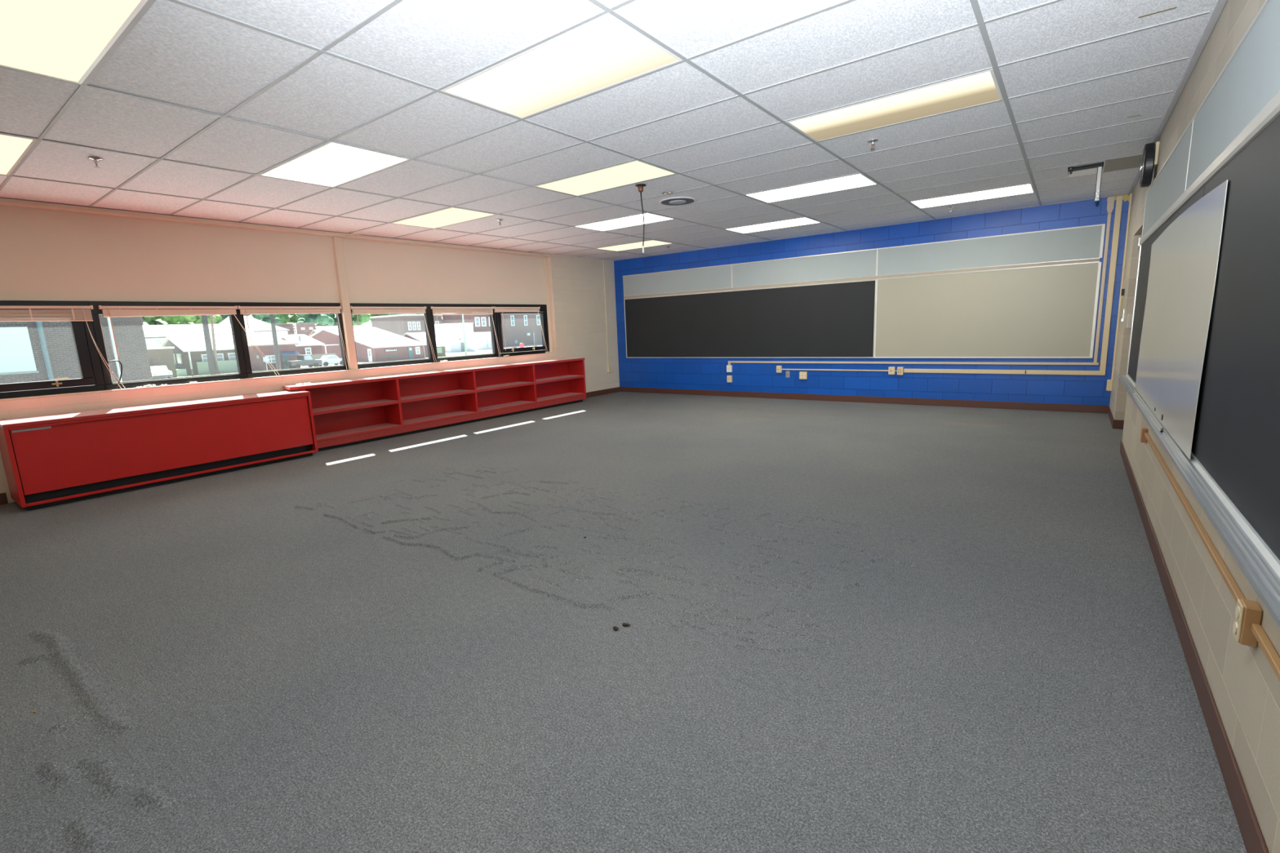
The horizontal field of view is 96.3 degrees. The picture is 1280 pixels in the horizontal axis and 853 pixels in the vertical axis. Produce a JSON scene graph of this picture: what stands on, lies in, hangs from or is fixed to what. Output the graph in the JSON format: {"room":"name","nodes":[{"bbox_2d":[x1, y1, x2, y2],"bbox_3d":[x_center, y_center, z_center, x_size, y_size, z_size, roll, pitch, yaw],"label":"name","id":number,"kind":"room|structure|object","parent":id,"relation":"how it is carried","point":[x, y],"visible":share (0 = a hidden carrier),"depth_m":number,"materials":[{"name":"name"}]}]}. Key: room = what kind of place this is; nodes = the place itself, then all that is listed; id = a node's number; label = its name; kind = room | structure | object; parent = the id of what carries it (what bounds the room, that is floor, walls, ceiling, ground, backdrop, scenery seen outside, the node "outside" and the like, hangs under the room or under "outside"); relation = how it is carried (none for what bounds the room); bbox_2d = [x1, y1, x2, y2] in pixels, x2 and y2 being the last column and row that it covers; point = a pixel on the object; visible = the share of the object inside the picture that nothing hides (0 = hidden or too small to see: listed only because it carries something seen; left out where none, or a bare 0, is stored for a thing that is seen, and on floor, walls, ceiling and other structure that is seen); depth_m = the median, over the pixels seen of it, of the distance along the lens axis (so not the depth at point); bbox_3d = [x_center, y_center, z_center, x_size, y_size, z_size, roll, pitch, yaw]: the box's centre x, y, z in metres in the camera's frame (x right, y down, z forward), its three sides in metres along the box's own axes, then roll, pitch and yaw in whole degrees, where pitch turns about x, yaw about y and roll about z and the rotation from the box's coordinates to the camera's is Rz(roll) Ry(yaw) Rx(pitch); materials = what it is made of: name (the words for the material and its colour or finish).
{"room":"classroom","nodes":[
{"label":"classroom","id":0,"kind":"room"},
{"bbox_2d":[0,253,619,502],"bbox_3d":[-3.664,-1.268,7.789,0.320,2.760,10.270,5,12,36],"label":"wall","id":1,"kind":"structure","parent":0,"point":[576,294],"depth_m":10.27,"materials":[{"name":"paint"}]},
{"bbox_2d":[0,300,106,399],"bbox_3d":[-5.660,-0.680,5.090,0.104,0.856,1.255,5,12,36],"label":"window","id":2,"kind":"structure","parent":1,"relation":"in","point":[87,354],"depth_m":5.44,"materials":[{"name":"black metal"}]},
{"bbox_2d":[0,305,124,388],"bbox_3d":[-5.534,-0.681,5.168,0.070,0.810,1.245,5,12,36],"label":"mini blind","id":3,"kind":"object","parent":2,"relation":"attached to","point":[6,315],"visible":1,"depth_m":5.26,"materials":[{"name":"plastic"}]},
{"bbox_2d":[88,301,247,390],"bbox_3d":[-4.933,-0.882,6.077,0.070,0.856,1.230,5,12,36],"label":"window","id":4,"kind":"structure","parent":1,"relation":"in","point":[95,312],"depth_m":5.98,"materials":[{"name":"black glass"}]},
{"bbox_2d":[97,305,279,374],"bbox_3d":[-4.764,-0.893,6.183,0.070,0.805,1.477,5,12,36],"label":"mini blind","id":5,"kind":"object","parent":4,"relation":"attached to","point":[108,313],"visible":1,"depth_m":5.94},
{"bbox_2d":[0,204,546,304],"bbox_3d":[-3.964,-2.091,7.408,0.245,0.984,7.420,5,12,36],"label":"window blind","id":6,"kind":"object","parent":1,"relation":"attached to","point":[46,255],"depth_m":6.34,"materials":[{"name":"fabric"}]},
{"bbox_2d":[0,197,550,257],"bbox_3d":[-3.837,-2.422,7.244,0.105,0.043,7.420,5,12,36],"label":"trim","id":7,"kind":"structure","parent":1,"relation":"attached to","point":[7,202],"depth_m":6.29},
{"bbox_2d":[0,352,556,400],"bbox_3d":[-3.773,-0.745,7.540,0.116,0.012,7.419,5,12,36],"label":"trim","id":8,"kind":"structure","parent":1,"relation":"attached to","point":[167,385],"depth_m":6.41,"materials":[{"name":"paint"}]},
{"bbox_2d":[235,302,348,377],"bbox_3d":[-4.218,-1.077,7.021,0.070,0.856,1.169,5,12,36],"label":"window","id":9,"kind":"structure","parent":1,"relation":"in","point":[251,374],"depth_m":6.94,"materials":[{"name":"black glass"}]},
{"bbox_2d":[237,306,349,368],"bbox_3d":[-4.162,-1.054,6.978,0.070,0.809,1.155,5,12,36],"label":"mini blind","id":10,"kind":"object","parent":9,"relation":"attached to","point":[331,309],"visible":1,"depth_m":6.87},
{"bbox_2d":[0,386,619,504],"bbox_3d":[-3.479,0.052,7.921,0.008,0.099,10.250,5,12,36],"label":"baseboard","id":11,"kind":"structure","parent":1,"relation":"attached to","point":[3,500],"depth_m":11.32,"materials":[{"name":"brown plastic"}]},
{"bbox_2d":[331,235,357,369],"bbox_3d":[-3.847,-1.576,7.442,0.155,1.688,0.095,5,12,36],"label":"trim","id":12,"kind":"structure","parent":1,"relation":"attached to","point":[337,244],"depth_m":7.38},
{"bbox_2d":[349,302,435,368],"bbox_3d":[-3.455,-1.284,8.028,0.070,0.856,1.189,5,12,36],"label":"window","id":13,"kind":"structure","parent":1,"relation":"in","point":[427,315],"depth_m":8.15,"materials":[{"name":"black metal"}]},
{"bbox_2d":[350,306,436,362],"bbox_3d":[-3.400,-1.262,7.985,0.070,0.809,1.157,5,12,36],"label":"mini blind","id":14,"kind":"object","parent":13,"relation":"attached to","point":[355,310],"visible":1,"depth_m":7.86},
{"bbox_2d":[429,303,498,362],"bbox_3d":[-2.743,-1.477,8.968,0.070,0.856,1.200,5,12,36],"label":"window","id":15,"kind":"structure","parent":1,"relation":"in","point":[495,348],"depth_m":8.98,"materials":[{"name":"black metal"}]},
{"bbox_2d":[431,306,501,355],"bbox_3d":[-2.681,-1.457,8.933,0.070,0.809,1.178,5,12,36],"label":"mini blind","id":16,"kind":"object","parent":15,"relation":"attached to","point":[451,310],"visible":1,"depth_m":8.83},
{"bbox_2d":[493,304,549,356],"bbox_3d":[-2.021,-1.669,9.893,0.104,0.856,1.179,5,12,36],"label":"window","id":17,"kind":"structure","parent":1,"relation":"in","point":[535,349],"depth_m":9.90,"materials":[{"name":"black metal"}]},
{"bbox_2d":[493,306,547,352],"bbox_3d":[-2.022,-1.636,9.803,0.070,0.810,1.099,5,12,36],"label":"mini blind","id":18,"kind":"object","parent":17,"relation":"attached to","point":[502,309],"visible":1,"depth_m":9.69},
{"bbox_2d":[542,257,552,352],"bbox_3d":[-1.671,-2.176,10.322,0.055,1.674,0.074,5,12,36],"label":"trim","id":19,"kind":"structure","parent":1,"relation":"attached to","point":[544,258],"depth_m":10.30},
{"bbox_2d":[603,259,611,372],"bbox_3d":[-0.661,-2.183,11.434,0.046,2.205,0.090,5,12,36],"label":"conduit","id":20,"kind":"object","parent":1,"relation":"attached to","point":[609,367],"visible":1,"depth_m":11.46,"materials":[{"name":"beige plastic"}]},
{"bbox_2d":[0,0,1218,260],"bbox_3d":[-0.166,-2.204,4.946,8.930,0.016,10.270,5,12,36],"label":"ceiling","id":21,"kind":"structure","parent":0,"point":[176,54],"depth_m":3.54,"materials":[{"name":"tile"}]},
{"bbox_2d":[0,133,36,175],"bbox_3d":[-4.460,-1.808,3.744,1.193,0.006,0.588,5,12,36],"label":"recessed light","id":22,"kind":"object","parent":21,"relation":"in","point":[13,148],"visible":1,"depth_m":3.80,"materials":[{"name":"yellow plastic"}]},
{"bbox_2d":[0,0,147,84],"bbox_3d":[-2.504,-1.634,2.297,1.193,0.006,0.588,5,12,36],"label":"recessed light","id":23,"kind":"object","parent":21,"relation":"in","point":[65,40],"visible":1,"depth_m":2.41,"materials":[{"name":"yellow plastic"}]},
{"bbox_2d":[258,141,409,186],"bbox_3d":[-2.392,-2.017,4.459,1.193,0.006,0.588,5,12,36],"label":"recessed light","id":24,"kind":"object","parent":21,"relation":"in","point":[331,164],"visible":1,"depth_m":4.41,"materials":[{"name":"white plastic"}]},
{"bbox_2d":[391,207,495,228],"bbox_3d":[-2.280,-2.400,6.620,1.193,0.006,0.588,5,12,36],"label":"recessed light","id":25,"kind":"object","parent":21,"relation":"in","point":[451,215],"visible":1,"depth_m":6.59,"materials":[{"name":"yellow plastic"}]},
{"bbox_2d":[440,13,683,119],"bbox_3d":[-0.436,-1.843,3.013,1.193,0.006,0.588,5,12,36],"label":"recessed light","id":26,"kind":"object","parent":21,"relation":"in","point":[604,51],"visible":1,"depth_m":2.94,"materials":[{"name":"white plastic"}]},
{"bbox_2d":[0,0,1209,258],"bbox_3d":[-0.414,-2.216,5.136,7.870,0.006,10.258,5,12,36],"label":"grid","id":27,"kind":"object","parent":21,"relation":"attached to","point":[975,5],"visible":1,"depth_m":3.68,"materials":[{"name":"metal"}]},
{"bbox_2d":[534,160,677,195],"bbox_3d":[-0.324,-2.226,5.174,1.193,0.006,0.588,5,12,36],"label":"recessed light","id":28,"kind":"object","parent":21,"relation":"in","point":[636,171],"visible":1,"depth_m":5.13,"materials":[{"name":"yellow plastic"}]},
{"bbox_2d":[573,213,673,231],"bbox_3d":[-0.212,-2.609,7.336,1.193,0.006,0.588,5,12,36],"label":"recessed light","id":29,"kind":"object","parent":21,"relation":"in","point":[636,220],"visible":1,"depth_m":7.31,"materials":[{"name":"white plastic"}]},
{"bbox_2d":[595,240,671,251],"bbox_3d":[-0.100,-2.993,9.497,1.193,0.006,0.588,5,12,36],"label":"recessed light","id":30,"kind":"object","parent":21,"relation":"in","point":[651,242],"visible":0.97,"depth_m":9.48,"materials":[{"name":"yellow plastic"}]},
{"bbox_2d":[635,183,645,253],"bbox_3d":[0.018,-1.977,5.468,0.104,0.617,0.104,5,12,36],"label":"cable","id":31,"kind":"object","parent":21,"relation":"hanging from","point":[640,186],"visible":1,"depth_m":5.43,"materials":[{"name":"white metal"}]},
{"bbox_2d":[659,197,696,205],"bbox_3d":[0.407,-2.426,6.201,0.400,0.016,0.400,5,12,36],"label":"ceiling speaker","id":32,"kind":"object","parent":21,"relation":"attached to","point":[673,201],"visible":1,"depth_m":6.16,"materials":[{"name":"grey metal"}]},
{"bbox_2d":[725,217,821,233],"bbox_3d":[1.855,-2.819,8.051,1.193,0.006,0.588,5,12,36],"label":"recessed light","id":33,"kind":"object","parent":21,"relation":"in","point":[804,220],"visible":1,"depth_m":8.02,"materials":[{"name":"white plastic"}]},
{"bbox_2d":[744,173,878,203],"bbox_3d":[1.743,-2.436,5.890,1.193,0.006,0.588,5,12,36],"label":"recessed light","id":34,"kind":"object","parent":21,"relation":"in","point":[856,180],"visible":1,"depth_m":5.86,"materials":[{"name":"white plastic"}]},
{"bbox_2d":[785,68,1003,142],"bbox_3d":[1.631,-2.053,3.728,1.193,0.006,0.588,5,12,36],"label":"recessed light","id":35,"kind":"object","parent":21,"relation":"in","point":[982,87],"visible":1,"depth_m":3.67,"materials":[{"name":"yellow plastic"}]},
{"bbox_2d":[909,183,1035,208],"bbox_3d":[3.811,-2.645,6.605,1.193,0.006,0.588,5,12,36],"label":"recessed light","id":36,"kind":"object","parent":21,"relation":"in","point":[1028,188],"visible":1,"depth_m":6.57,"materials":[{"name":"white plastic"}]},
{"bbox_2d":[1067,161,1104,203],"bbox_3d":[4.308,-2.379,5.560,0.294,0.442,0.529,5,12,36],"label":"ceiling fixture","id":37,"kind":"object","parent":21,"relation":"hanging from","point":[1092,168],"visible":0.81,"depth_m":5.64,"materials":[{"name":"white metal"}]},
{"bbox_2d":[1103,154,1142,172],"bbox_3d":[4.508,-2.453,5.343,0.280,0.005,0.577,5,12,36],"label":"ceiling panel","id":38,"kind":"object","parent":21,"relation":"attached to","point":[1135,161],"visible":0.79,"depth_m":5.33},
{"bbox_2d":[0,391,1246,852],"bbox_3d":[-0.041,0.398,5.386,8.580,0.020,10.270,5,12,36],"label":"floor","id":39,"kind":"structure","parent":0,"point":[854,627],"depth_m":2.41,"materials":[{"name":"grey carpet"}]},
{"bbox_2d":[0,390,318,511],"bbox_3d":[-4.676,0.141,5.819,0.586,0.744,2.379,5,12,36],"label":"base cabinet","id":40,"kind":"object","parent":39,"relation":"on","point":[61,458],"visible":1,"depth_m":5.42,"materials":[{"name":"red laminate"}]},
{"bbox_2d":[283,357,586,451],"bbox_3d":[-2.630,-0.471,8.679,0.390,0.799,4.975,5,12,36],"label":"bookcase","id":41,"kind":"object","parent":39,"relation":"on","point":[351,411],"visible":0.87,"depth_m":8.29,"materials":[{"name":"red laminate"}]},
{"bbox_2d":[316,395,585,448],"bbox_3d":[-2.440,-0.157,8.665,0.008,0.081,4.780,5,12,36],"label":"bookshelf","id":42,"kind":"object","parent":41,"relation":"attached to","point":[460,419],"depth_m":8.30,"materials":[{"name":"wood"}]},
{"bbox_2d":[613,197,1128,405],"bbox_3d":[2.996,-1.801,9.288,8.950,2.760,0.200,5,12,36],"label":"wall","id":43,"kind":"structure","parent":0,"point":[677,373],"depth_m":8.60,"materials":[{"name":"paint"}]},
{"bbox_2d":[622,264,732,296],"bbox_3d":[0.640,-2.721,10.742,2.415,0.397,0.022,5,12,36],"label":"tackboard","id":44,"kind":"object","parent":43,"relation":"attached to","point":[716,277],"visible":1,"depth_m":10.67,"materials":[{"name":"fabric"}]},
{"bbox_2d":[623,279,876,358],"bbox_3d":[1.645,-1.808,10.169,4.837,1.179,0.022,5,12,36],"label":"chalkboard","id":45,"kind":"object","parent":43,"relation":"attached to","point":[832,320],"visible":1,"depth_m":9.86,"materials":[{"name":"stone"}]},
{"bbox_2d":[731,248,877,287],"bbox_3d":[2.580,-2.549,9.307,2.423,0.397,0.022,5,12,36],"label":"tackboard","id":46,"kind":"object","parent":43,"relation":"attached to","point":[861,263],"visible":1,"depth_m":9.23,"materials":[{"name":"fabric"}]},
{"bbox_2d":[782,368,888,371],"bbox_3d":[3.105,-0.912,9.253,1.717,0.020,0.014,5,12,36],"label":"surface raceway","id":47,"kind":"object","parent":43,"relation":"attached to","point":[782,369],"visible":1,"depth_m":9.24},
{"bbox_2d":[623,257,1099,298],"bbox_3d":[2.672,-2.320,9.280,7.465,0.050,0.030,5,12,36],"label":"rail","id":48,"kind":"object","parent":43,"relation":"attached to","point":[1092,260],"visible":1,"depth_m":8.51,"materials":[{"name":"metal"}]},
{"bbox_2d":[619,386,1108,413],"bbox_3d":[2.754,-0.496,9.607,7.928,0.099,0.008,5,12,36],"label":"baseboard","id":49,"kind":"structure","parent":43,"relation":"attached to","point":[945,402],"depth_m":8.78,"materials":[{"name":"brown plastic"}]},
{"bbox_2d":[613,194,1128,261],"bbox_3d":[2.637,-3.045,9.166,7.899,0.007,0.017,5,12,36],"label":"trim","id":50,"kind":"structure","parent":43,"relation":"attached to","point":[1122,194],"depth_m":8.33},
{"bbox_2d":[728,196,1114,364],"bbox_3d":[3.649,-1.937,8.623,5.237,2.061,0.024,5,12,36],"label":"surface raceway","id":51,"kind":"object","parent":43,"relation":"attached to","point":[1110,202],"visible":1,"depth_m":7.48,"materials":[{"name":"metal"}]},
{"bbox_2d":[874,262,1101,358],"bbox_3d":[4.646,-1.541,7.948,2.647,1.179,0.024,5,12,36],"label":"board","id":52,"kind":"object","parent":43,"relation":"attached to","point":[1042,312],"visible":1,"depth_m":7.83,"materials":[{"name":"white ceramic"}]},
{"bbox_2d":[876,223,1105,275],"bbox_3d":[4.613,-2.368,7.804,2.647,0.397,0.022,5,12,36],"label":"tackboard","id":53,"kind":"object","parent":43,"relation":"attached to","point":[1080,242],"visible":1,"depth_m":7.68,"materials":[{"name":"grey fabric"}]},
{"bbox_2d":[903,195,1123,375],"bbox_3d":[4.865,-1.786,7.734,2.359,2.149,0.024,5,12,36],"label":"surface raceway","id":54,"kind":"object","parent":43,"relation":"attached to","point":[1119,198],"visible":1,"depth_m":7.18,"materials":[{"name":"metal"}]},
{"bbox_2d":[1109,0,1279,852],"bbox_3d":[2.904,-0.684,2.932,0.200,2.760,10.270,5,12,36],"label":"wall","id":55,"kind":"structure","parent":0,"point":[1244,686],"depth_m":2.12,"materials":[{"name":"paint"}]},
{"bbox_2d":[1106,192,1132,391],"bbox_3d":[5.746,-1.577,6.882,0.056,2.310,0.080,5,12,36],"label":"conduit","id":56,"kind":"object","parent":55,"relation":"attached to","point":[1109,382],"visible":0.97,"depth_m":6.87,"materials":[{"name":"metal"}]},
{"bbox_2d":[1139,142,1155,187],"bbox_3d":[4.080,-2.106,4.628,0.084,0.330,0.330,5,12,36],"label":"wall clock","id":57,"kind":"object","parent":55,"relation":"attached to","point":[1148,153],"visible":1,"depth_m":4.52,"materials":[{"name":"black plastic"}]},
{"bbox_2d":[1153,141,1159,168],"bbox_3d":[4.106,-2.162,4.566,0.022,0.170,0.150,5,12,36],"label":"junction box","id":58,"kind":"object","parent":55,"relation":"attached to","point":[1157,144],"visible":0.76,"depth_m":4.51,"materials":[{"name":"beige plastic"}]},
{"bbox_2d":[1126,186,1204,382],"bbox_3d":[3.483,-0.782,3.891,0.020,1.119,3.099,5,12,36],"label":"chalkboard","id":59,"kind":"object","parent":55,"relation":"attached to","point":[1143,271],"visible":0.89,"depth_m":4.64,"materials":[{"name":"stone"}]},
{"bbox_2d":[1142,118,1192,235],"bbox_3d":[3.639,-1.630,3.998,0.018,0.369,2.490,5,12,36],"label":"tackboard","id":60,"kind":"object","parent":55,"relation":"attached to","point":[1170,182],"visible":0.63,"depth_m":3.66,"materials":[{"name":"fabric"}]},
{"bbox_2d":[1128,0,1227,195],"bbox_3d":[2.765,-1.928,2.788,0.027,0.017,10.259,5,12,36],"label":"trim","id":61,"kind":"structure","parent":55,"relation":"attached to","point":[1220,5],"depth_m":3.20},
{"bbox_2d":[1107,405,1268,852],"bbox_3d":[2.954,0.624,3.164,0.209,0.099,10.250,5,12,36],"label":"baseboard","id":62,"kind":"structure","parent":55,"relation":"attached to","point":[1254,842],"depth_m":1.86,"materials":[{"name":"brown plastic"}]},
{"bbox_2d":[1117,373,1279,630],"bbox_3d":[2.225,0.128,2.348,0.078,0.037,7.400,5,12,36],"label":"chalk tray","id":63,"kind":"object","parent":55,"relation":"attached to","point":[1260,565],"visible":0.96,"depth_m":1.63,"materials":[{"name":"metal"}]},
{"bbox_2d":[1134,179,1227,459],"bbox_3d":[2.969,-0.615,3.240,0.014,1.087,2.640,5,12,36],"label":"whiteboard","id":64,"kind":"object","parent":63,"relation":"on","point":[1184,257],"visible":1,"depth_m":2.76,"materials":[{"name":"plastic"}]},
{"bbox_2d":[1137,90,1279,246],"bbox_3d":[2.197,-1.023,2.132,0.032,0.070,7.399,5,12,36],"label":"rail","id":65,"kind":"object","parent":55,"relation":"attached to","point":[1271,110],"visible":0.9,"depth_m":2.16,"materials":[{"name":"metal"}]},
{"bbox_2d":[1139,427,1279,681],"bbox_3d":[1.568,0.521,1.475,0.040,0.107,5.895,5,12,36],"label":"surface raceway","id":66,"kind":"object","parent":55,"relation":"attached to","point":[1247,630],"visible":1,"depth_m":1.51,"materials":[{"name":"beige plastic"}]},
{"bbox_2d":[1184,0,1279,191],"bbox_3d":[2.170,-1.230,2.059,0.018,0.369,2.438,5,12,36],"label":"tackboard","id":67,"kind":"object","parent":55,"relation":"attached to","point":[1250,78],"visible":0.85,"depth_m":2.09,"materials":[{"name":"fabric"}]},
{"bbox_2d":[1191,115,1279,559],"bbox_3d":[1.833,-0.332,1.707,0.012,1.119,2.427,5,12,36],"label":"chalkboard","id":68,"kind":"object","parent":55,"relation":"attached to","point":[1236,438],"visible":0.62,"depth_m":1.74,"materials":[{"name":"stone"}]},
{"label":"outside","id":69,"kind":"structure","parent":0,"visible":0},
{"bbox_2d":[153,344,542,379],"bbox_3d":[-58.621,-19.234,145.626,253.820,0.200,280.000,5,12,36],"label":"ground","id":70,"kind":"structure","parent":69,"point":[532,345],"depth_m":115.54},
{"bbox_2d":[0,314,152,392],"bbox_3d":[-32.250,-3.897,22.635,12.185,9.900,17.000,5,12,36],"label":"brick building","id":71,"kind":"structure","parent":70,"relation":"on","point":[30,351],"depth_m":23.77,"materials":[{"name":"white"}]},
{"bbox_2d":[143,330,175,347],"bbox_3d":[-67.884,-10.233,79.228,5.600,5.710,5.200,5,12,36],"label":"house","id":72,"kind":"structure","parent":70,"relation":"on","point":[153,339],"depth_m":78.01,"materials":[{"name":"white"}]},
{"bbox_2d":[150,365,173,379],"bbox_3d":[-53.557,-5.917,63.475,4.480,1.500,1.860,5,12,36],"label":"car","id":73,"kind":"object","parent":70,"relation":"on","point":[157,371],"visible":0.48,"depth_m":62.67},
{"bbox_2d":[146,346,177,378],"bbox_3d":[-59.075,-7.332,66.888,8.380,3.550,6.050,5,12,36],"label":"garage","id":74,"kind":"structure","parent":70,"relation":"on","point":[157,356],"depth_m":65.92,"materials":[{"name":"white"}]},
{"bbox_2d":[146,314,188,324],"bbox_3d":[-121.835,-25.764,145.012,13.157,17.959,12.334,-1,10,9],"label":"tree","id":75,"kind":"object","parent":70,"relation":"on","point":[171,320],"visible":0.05,"depth_m":143.60,"materials":[{"name":"green plant"}]},
{"bbox_2d":[142,324,255,336],"bbox_3d":[-74.103,-12.900,92.418,15.600,6.910,16.400,5,12,36],"label":"building","id":76,"kind":"structure","parent":70,"relation":"on","point":[190,329],"depth_m":89.88,"materials":[{"name":"white"}]},
{"bbox_2d":[177,315,222,324],"bbox_3d":[-108.856,-23.233,142.508,8.784,12.790,9.371,5,12,36],"label":"tree","id":77,"kind":"object","parent":70,"relation":"on","point":[197,319],"visible":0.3,"depth_m":140.24,"materials":[{"name":"green plant"}]},
{"bbox_2d":[200,315,220,374],"bbox_3d":[-49.946,-10.815,66.272,2.398,9.916,0.671,-11,13,-42],"label":"utility pole","id":78,"kind":"object","parent":70,"relation":"on","point":[212,364],"visible":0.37,"depth_m":66.32,"materials":[{"name":"grey wood"}]},
{"bbox_2d":[200,333,253,342],"bbox_3d":[-59.965,-11.313,85.592,12.600,5.010,8.400,5,12,36],"label":"house","id":79,"kind":"structure","parent":70,"relation":"on","point":[228,337],"depth_m":82.93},
{"bbox_2d":[218,315,289,338],"bbox_3d":[-73.354,-16.382,107.345,14.600,8.560,8.900,5,12,36],"label":"house","id":80,"kind":"structure","parent":70,"relation":"on","point":[260,327],"depth_m":104.52,"materials":[{"name":"white"}]},
{"bbox_2d":[155,313,371,325],"bbox_3d":[-101.992,-38.608,212.645,82.000,18.500,260.000,5,12,36],"label":"hill","id":81,"kind":"structure","parent":70,"relation":"on","point":[164,322],"depth_m":183.75,"materials":[{"name":"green plant"}]},
{"bbox_2d":[248,314,281,324],"bbox_3d":[-100.803,-25.575,152.629,10.008,13.270,9.720,5,12,36],"label":"tree","id":82,"kind":"object","parent":70,"relation":"on","point":[264,317],"visible":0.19,"depth_m":150.78,"materials":[{"name":"green plant"}]},
{"bbox_2d":[230,334,300,371],"bbox_3d":[-51.212,-10.021,77.350,10.600,4.610,6.350,5,12,36],"label":"house","id":83,"kind":"structure","parent":70,"relation":"on","point":[287,350],"depth_m":75.01,"materials":[{"name":"white"}]},
{"bbox_2d":[269,314,281,369],"bbox_3d":[-43.470,-11.182,68.289,0.520,9.407,2.200,5,12,36],"label":"utility pole","id":84,"kind":"object","parent":70,"relation":"on","point":[272,316],"visible":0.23,"depth_m":68.28,"materials":[{"name":"grey wood"}]},
{"bbox_2d":[274,313,302,324],"bbox_3d":[-104.773,-29.786,168.894,11.179,16.277,11.925,-9,12,-35],"label":"tree","id":85,"kind":"object","parent":70,"relation":"on","point":[285,318],"visible":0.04,"depth_m":164.96,"materials":[{"name":"green plant"}]},
{"bbox_2d":[275,322,316,336],"bbox_3d":[-81.732,-20.248,134.290,10.250,7.550,8.150,5,12,36],"label":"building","id":86,"kind":"structure","parent":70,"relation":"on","point":[305,328],"depth_m":131.58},
{"bbox_2d":[284,355,322,368],"bbox_3d":[-44.407,-8.567,75.767,1.860,1.750,3.800,5,12,36],"label":"pickup truck","id":87,"kind":"object","parent":70,"relation":"on","point":[301,360],"visible":0.87,"depth_m":75.23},
{"bbox_2d":[278,333,338,355],"bbox_3d":[-51.586,-11.948,88.584,8.400,4.560,6.100,5,12,36],"label":"cottage","id":88,"kind":"structure","parent":70,"relation":"on","point":[307,345],"depth_m":86.42,"materials":[{"name":"white"}]},
{"bbox_2d":[296,313,334,326],"bbox_3d":[-92.462,-27.907,163.787,9.777,13.348,10.067,-8,11,-28],"label":"tree","id":89,"kind":"object","parent":70,"relation":"on","point":[322,320],"visible":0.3,"depth_m":160.66,"materials":[{"name":"green plant"}]},
{"bbox_2d":[302,352,335,365],"bbox_3d":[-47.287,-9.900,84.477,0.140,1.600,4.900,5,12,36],"label":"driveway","id":90,"kind":"structure","parent":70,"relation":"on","point":[315,357],"depth_m":84.35,"materials":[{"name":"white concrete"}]},
{"bbox_2d":[316,355,342,366],"bbox_3d":[-42.849,-9.131,79.492,1.860,1.450,3.600,5,12,36],"label":"car","id":91,"kind":"object","parent":70,"relation":"on","point":[326,360],"visible":0.65,"depth_m":78.78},
{"bbox_2d":[172,351,514,377],"bbox_3d":[-41.860,-10.356,90.379,19.500,0.030,53.800,5,12,36],"label":"lawn","id":92,"kind":"structure","parent":70,"relation":"on","point":[479,352],"depth_m":100.54,"materials":[{"name":"green plant"}]},
{"bbox_2d":[160,334,235,375],"bbox_3d":[-57.284,-9.332,74.242,10.645,4.810,5.700,5,12,36],"label":"house","id":93,"kind":"structure","parent":92,"relation":"on","point":[188,350],"depth_m":71.35,"materials":[{"name":"white"}]},
{"bbox_2d":[209,315,217,374],"bbox_3d":[-50.759,-11.035,68.566,0.339,9.617,2.100,5,12,36],"label":"utility pole","id":94,"kind":"object","parent":92,"relation":"on","point":[211,316],"visible":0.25,"depth_m":68.36,"materials":[{"name":"grey wood"}]},
{"bbox_2d":[196,359,238,374],"bbox_3d":[-51.843,-7.370,71.031,0.140,1.620,4.900,5,12,36],"label":"fence","id":95,"kind":"object","parent":92,"relation":"on","point":[228,366],"visible":0.62,"depth_m":71.03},
{"bbox_2d":[316,324,372,329],"bbox_3d":[-75.832,-24.167,157.016,12.600,6.960,27.600,5,12,36],"label":"shed","id":96,"kind":"object","parent":70,"relation":"on","point":[363,326],"visible":0.02,"depth_m":150.38,"materials":[{"name":"white"}]},
{"bbox_2d":[351,314,370,325],"bbox_3d":[-86.249,-29.773,174.235,9.986,12.923,11.229,-4,10,-8],"label":"tree","id":97,"kind":"object","parent":70,"relation":"on","point":[362,318],"visible":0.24,"depth_m":171.78,"materials":[{"name":"green plant"}]},
{"bbox_2d":[309,327,426,361],"bbox_3d":[-48.535,-14.039,97.349,28.600,5.410,9.000,5,12,36],"label":"building","id":98,"kind":"structure","parent":70,"relation":"on","point":[377,344],"depth_m":91.23,"materials":[{"name":"white"}]},
{"bbox_2d":[369,313,443,335],"bbox_3d":[-54.186,-23.627,144.157,14.250,8.600,19.500,5,12,36],"label":"building","id":99,"kind":"structure","parent":70,"relation":"on","point":[398,324],"depth_m":134.90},
{"bbox_2d":[401,332,448,357],"bbox_3d":[-38.367,-14.177,99.406,12.350,4.160,3.900,5,12,36],"label":"house","id":100,"kind":"structure","parent":70,"relation":"on","point":[418,336],"depth_m":97.23,"materials":[{"name":"white"}]},
{"bbox_2d":[434,322,475,352],"bbox_3d":[-40.159,-18.835,121.547,8.250,5.840,6.300,5,12,36],"label":"building","id":101,"kind":"structure","parent":70,"relation":"on","point":[452,334],"depth_m":118.47,"materials":[{"name":"white"}]},
{"bbox_2d":[441,312,506,346],"bbox_3d":[-40.381,-23.523,140.075,11.250,8.700,9.900,5,12,36],"label":"building","id":102,"kind":"structure","parent":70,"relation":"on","point":[481,323],"depth_m":135.52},
{"bbox_2d":[473,331,492,350],"bbox_3d":[-36.316,-19.317,129.215,7.250,3.840,7.500,5,12,36],"label":"garage","id":103,"kind":"structure","parent":70,"relation":"on","point":[482,340],"depth_m":125.89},
{"bbox_2d":[503,313,542,346],"bbox_3d":[-26.646,-28.146,159.231,9.900,12.300,37.900,5,12,36],"label":"brick building","id":104,"kind":"structure","parent":70,"relation":"on","point":[525,328],"depth_m":147.76,"materials":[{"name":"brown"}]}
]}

